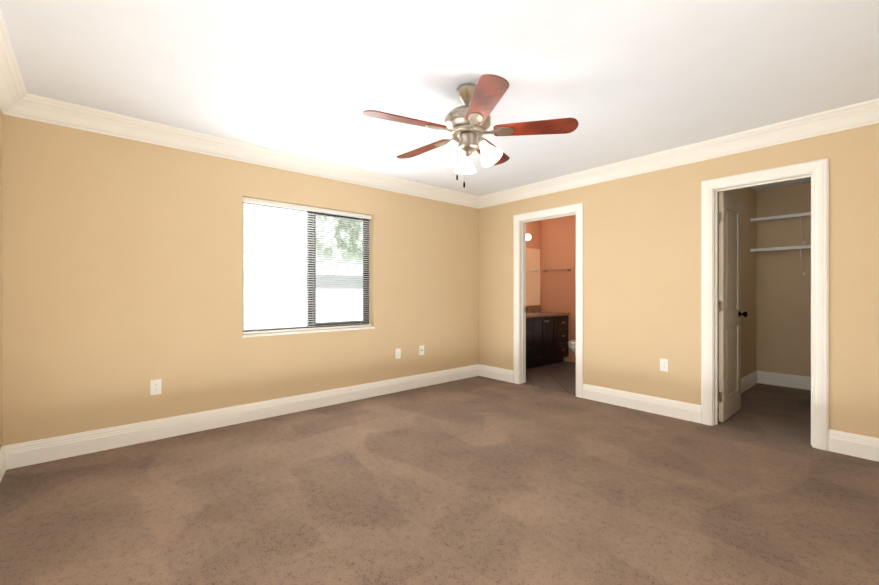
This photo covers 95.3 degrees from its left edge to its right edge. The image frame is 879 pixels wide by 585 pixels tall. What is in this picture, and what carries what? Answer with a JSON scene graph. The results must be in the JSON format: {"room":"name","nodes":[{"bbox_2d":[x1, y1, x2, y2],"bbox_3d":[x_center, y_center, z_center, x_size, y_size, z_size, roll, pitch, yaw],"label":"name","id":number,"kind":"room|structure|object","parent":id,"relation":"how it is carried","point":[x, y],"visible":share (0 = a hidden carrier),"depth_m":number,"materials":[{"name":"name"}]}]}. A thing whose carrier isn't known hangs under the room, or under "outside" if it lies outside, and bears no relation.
{"room":"empty bedroom","nodes":[
{"label":"empty bedroom","id":0,"kind":"room"},
{"bbox_2d":[0,110,2,449],"bbox_3d":[-1.398,-0.066,0.860,0.120,2.440,4.520,0,0,-41],"label":"wall","id":1,"kind":"structure","parent":0,"point":[1,326],"depth_m":2.57,"materials":[{"name":"beige paint"}]},
{"bbox_2d":[0,444,11,481],"bbox_3d":[-1.383,1.076,0.947,0.017,0.155,4.350,0,0,-41],"label":"baseboard","id":2,"kind":"structure","parent":1,"relation":"attached to","point":[6,451],"depth_m":2.59,"materials":[{"name":"white wood"}]},
{"bbox_2d":[0,10,31,117],"bbox_3d":[-1.343,-1.221,0.979,0.122,0.131,4.110,0,0,-41],"label":"crown molding","id":3,"kind":"structure","parent":1,"relation":"attached to","point":[17,100],"depth_m":2.37,"materials":[{"name":"white wood"}]},
{"bbox_2d":[2,114,478,445],"bbox_3d":[-1.257,-0.070,4.114,4.610,2.440,0.200,0,0,-41],"label":"wall","id":4,"kind":"structure","parent":0,"point":[122,272],"depth_m":3.19,"materials":[{"name":"beige paint"}]},
{"bbox_2d":[150,379,160,394],"bbox_3d":[-2.220,0.741,3.136,0.070,0.115,0.008,0,0,-41],"label":"electrical outlet","id":5,"kind":"object","parent":4,"relation":"attached to","point":[155,387],"visible":1,"depth_m":3.13,"materials":[{"name":"plastic"}]},
{"bbox_2d":[1,94,483,208],"bbox_3d":[-1.106,-1.224,4.031,4.490,0.131,0.122,0,0,-41],"label":"crown molding","id":6,"kind":"structure","parent":4,"relation":"attached to","point":[46,110],"depth_m":3.36,"materials":[{"name":"white wood"}]},
{"bbox_2d":[12,364,479,468],"bbox_3d":[-1.141,1.073,4.073,4.490,0.155,0.017,0,0,-41],"label":"baseboard","id":7,"kind":"structure","parent":4,"relation":"attached to","point":[17,455],"depth_m":3.35,"materials":[{"name":"white wood"}]},
{"bbox_2d":[243,202,368,331],"bbox_3d":[-1.322,-0.241,4.097,1.350,1.238,0.050,0,0,-41],"label":"window","id":8,"kind":"structure","parent":4,"relation":"in","point":[365,319],"depth_m":4.09,"materials":[{"name":"clear glass"}]},
{"bbox_2d":[243,197,371,333],"bbox_3d":[-1.267,-0.243,4.034,1.334,1.230,0.060,0,0,-41],"label":"window blinds","id":9,"kind":"object","parent":8,"relation":"attached to","point":[254,201],"visible":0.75,"depth_m":3.96,"materials":[{"name":"plastic"}]},
{"bbox_2d":[242,326,373,337],"bbox_3d":[-1.299,0.389,4.072,1.358,0.022,0.208,0,0,-41],"label":"window sill","id":10,"kind":"structure","parent":4,"relation":"attached to","point":[302,331],"depth_m":3.93,"materials":[{"name":"white wood"}]},
{"bbox_2d":[395,348,400,358],"bbox_3d":[-0.480,0.710,4.653,0.070,0.115,0.008,0,0,-41],"label":"electrical outlet","id":11,"kind":"object","parent":4,"relation":"attached to","point":[397,353],"visible":1,"depth_m":4.65,"materials":[{"name":"plastic"}]},
{"bbox_2d":[419,345,423,354],"bbox_3d":[-0.214,0.705,4.881,0.070,0.115,0.014,0,0,-41],"label":"electrical outlet","id":12,"kind":"object","parent":4,"relation":"attached to","point":[421,350],"visible":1,"depth_m":4.88,"materials":[{"name":"plastic"}]},
{"bbox_2d":[0,376,878,584],"bbox_3d":[1.064,1.201,3.286,7.180,0.100,5.100,0,0,-41],"label":"floor carpet","id":13,"kind":"object","parent":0,"point":[478,480],"visible":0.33,"depth_m":2.22,"materials":[{"name":"brown carpet"}]},
{"bbox_2d":[0,0,878,195],"bbox_3d":[1.064,-1.339,3.284,7.180,0.100,5.100,0,0,-41],"label":"ceiling","id":14,"kind":"structure","parent":0,"point":[621,80],"depth_m":2.30,"materials":[{"name":"white paint"}]},
{"bbox_2d":[363,74,578,187],"bbox_3d":[0.139,-0.968,2.566,1.286,0.639,1.249,0,0,-41],"label":"fan","id":15,"kind":"object","parent":14,"relation":"hanging from","point":[467,124],"visible":1,"depth_m":2.45,"materials":[{"name":"brown wood"}]},
{"bbox_2d":[526,220,540,305],"bbox_3d":[1.116,-0.072,6.528,1.900,2.440,0.120,0,0,-41],"label":"wall","id":16,"kind":"structure","parent":0,"point":[533,229],"depth_m":6.92,"materials":[{"name":"orange paint"}]},
{"bbox_2d":[526,234,530,241],"bbox_3d":[1.184,-0.902,6.372,0.880,0.120,0.198,0,0,-41],"label":"sconce","id":17,"kind":"object","parent":16,"relation":"attached to","point":[528,236],"visible":0.21,"depth_m":6.50,"materials":[{"name":"white glass"}]},
{"bbox_2d":[526,248,539,305],"bbox_3d":[1.131,-0.265,6.454,1.667,0.975,0.006,0,0,-41],"label":"bathroom mirror","id":18,"kind":"object","parent":16,"relation":"attached to","point":[532,276],"visible":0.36,"depth_m":6.85,"materials":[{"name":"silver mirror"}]},
{"bbox_2d":[526,306,540,313],"bbox_3d":[1.132,0.283,6.443,1.692,0.100,0.020,0,0,-41],"label":"backsplash","id":19,"kind":"structure","parent":16,"relation":"attached to","point":[528,308],"depth_m":6.81,"materials":[{"name":"brown stone"}]},
{"bbox_2d":[523,361,575,394],"bbox_3d":[1.821,1.145,5.572,1.855,0.008,2.250,0,0,-41],"label":"floor","id":20,"kind":"structure","parent":0,"point":[560,376],"depth_m":5.38,"materials":[{"name":"tile"}]},
{"bbox_2d":[526,314,569,368],"bbox_3d":[1.322,0.754,6.226,1.652,0.772,0.598,0,0,-41],"label":"bathroom vanity","id":21,"kind":"object","parent":20,"relation":"on","point":[546,338],"depth_m":6.17,"materials":[{"name":"brown wood"}]},
{"bbox_2d":[526,310,557,317],"bbox_3d":[1.316,0.350,6.232,1.692,0.035,0.581,0,0,-41],"label":"countertop","id":22,"kind":"structure","parent":21,"relation":"on","point":[533,313],"depth_m":6.34,"materials":[{"name":"brown stone"}]},
{"bbox_2d":[568,339,575,369],"bbox_3d":[2.198,0.744,5.959,0.773,0.791,0.490,0,0,-41],"label":"toilet","id":23,"kind":"object","parent":20,"relation":"on","point":[572,345],"visible":0.17,"depth_m":5.76,"materials":[{"name":"ceramic"}]},
{"bbox_2d":[541,215,575,361],"bbox_3d":[2.605,-0.072,6.174,0.120,2.440,2.370,0,0,-41],"label":"wall","id":24,"kind":"structure","parent":0,"point":[558,252],"depth_m":6.74,"materials":[{"name":"orange paint"}]},
{"bbox_2d":[543,269,570,271],"bbox_3d":[1.965,-0.372,6.756,0.078,0.048,0.498,0,0,-41],"label":"towel rail","id":25,"kind":"object","parent":24,"relation":"attached to","point":[556,270],"visible":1,"depth_m":6.73,"materials":[{"name":"silver metal"}]},
{"bbox_2d":[479,123,878,437],"bbox_3d":[1.939,-0.070,4.047,0.120,2.440,4.940,0,0,-41],"label":"wall","id":26,"kind":"structure","parent":0,"point":[641,275],"depth_m":3.72,"materials":[{"name":"beige paint"}]},
{"bbox_2d":[480,364,512,382],"bbox_3d":[0.750,1.072,5.307,0.017,0.155,0.579,0,0,-41],"label":"baseboard","id":27,"kind":"structure","parent":26,"relation":"attached to","point":[496,373],"depth_m":5.29,"materials":[{"name":"white wood"}]},
{"bbox_2d":[513,203,582,397],"bbox_3d":[1.305,0.084,4.775,0.162,2.130,0.951,0,0,-41],"label":"door frame","id":28,"kind":"structure","parent":26,"relation":"attached to","point":[520,221],"depth_m":5.02,"materials":[{"name":"white wood"}]},
{"bbox_2d":[583,384,700,422],"bbox_3d":[1.934,1.073,3.949,0.017,0.155,1.123,0,0,-41],"label":"baseboard","id":29,"kind":"structure","parent":26,"relation":"attached to","point":[656,405],"depth_m":3.88,"materials":[{"name":"white wood"}]},
{"bbox_2d":[660,358,667,371],"bbox_3d":[2.106,0.681,3.758,0.008,0.115,0.070,0,0,-41],"label":"electrical outlet","id":30,"kind":"object","parent":26,"relation":"attached to","point":[663,364],"visible":1,"depth_m":3.75,"materials":[{"name":"plastic"}]},
{"bbox_2d":[480,98,878,207],"bbox_3d":[1.949,-1.224,3.850,0.122,0.131,4.110,0,0,-41],"label":"crown molding","id":31,"kind":"structure","parent":26,"relation":"attached to","point":[865,113],"depth_m":3.41,"materials":[{"name":"white wood"}]},
{"bbox_2d":[718,192,747,421],"bbox_3d":[2.706,0.126,3.730,0.630,2.025,0.165,0,0,-42],"label":"closet door","id":32,"kind":"structure","parent":26,"relation":"in","point":[729,309],"depth_m":3.66,"materials":[{"name":"paint"}]},
{"bbox_2d":[701,158,828,450],"bbox_3d":[2.621,0.086,3.265,0.162,2.130,0.806,0,0,-41],"label":"trim","id":33,"kind":"structure","parent":26,"relation":"attached to","point":[817,171],"depth_m":3.04,"materials":[{"name":"white wood"}]},
{"bbox_2d":[829,429,878,461],"bbox_3d":[3.125,1.074,2.582,0.017,0.155,0.889,0,0,-41],"label":"baseboard","id":34,"kind":"structure","parent":26,"relation":"attached to","point":[866,447],"depth_m":2.82,"materials":[{"name":"white wood"}]},
{"bbox_2d":[718,187,755,390],"bbox_3d":[3.208,-0.070,4.464,2.340,2.440,0.120,0,0,-41],"label":"wall","id":35,"kind":"structure","parent":0,"point":[746,197],"depth_m":4.81,"materials":[{"name":"beige paint"}]},
{"bbox_2d":[718,370,759,407],"bbox_3d":[3.207,1.073,4.374,2.220,0.155,0.017,0,0,-41],"label":"baseboard","id":36,"kind":"structure","parent":35,"relation":"attached to","point":[750,380],"depth_m":4.85,"materials":[{"name":"white wood"}]},
{"bbox_2d":[756,183,810,376],"bbox_3d":[4.672,-0.070,4.473,0.120,2.440,1.790,0,0,-41],"label":"wall","id":37,"kind":"structure","parent":0,"point":[783,314],"depth_m":4.91,"materials":[{"name":"beige paint"}]},
{"bbox_2d":[750,245,810,274],"bbox_3d":[4.468,-0.370,4.375,0.311,0.331,1.668,0,0,-41],"label":"closet shelf","id":38,"kind":"object","parent":37,"relation":"attached to","point":[782,248],"visible":0.62,"depth_m":4.68,"materials":[{"name":"white metal"}]},
{"bbox_2d":[750,212,810,243],"bbox_3d":[4.468,-0.740,4.375,0.311,0.331,1.668,0,0,-41],"label":"closet shelf","id":39,"kind":"object","parent":37,"relation":"attached to","point":[797,215],"visible":0.54,"depth_m":4.72,"materials":[{"name":"white metal"}]},
{"bbox_2d":[760,371,810,389],"bbox_3d":[4.581,1.072,4.475,0.017,0.155,1.590,0,0,-41],"label":"baseboard","id":40,"kind":"structure","parent":37,"relation":"attached to","point":[770,378],"depth_m":4.88,"materials":[{"name":"white wood"}]},
{"label":"outside","id":41,"kind":"structure","parent":0,"visible":0},
{"bbox_2d":[244,203,362,329],"bbox_3d":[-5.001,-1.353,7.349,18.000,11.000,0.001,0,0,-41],"label":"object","id":42,"kind":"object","parent":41,"point":[344,307],"depth_m":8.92,"materials":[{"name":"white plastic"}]}
]}

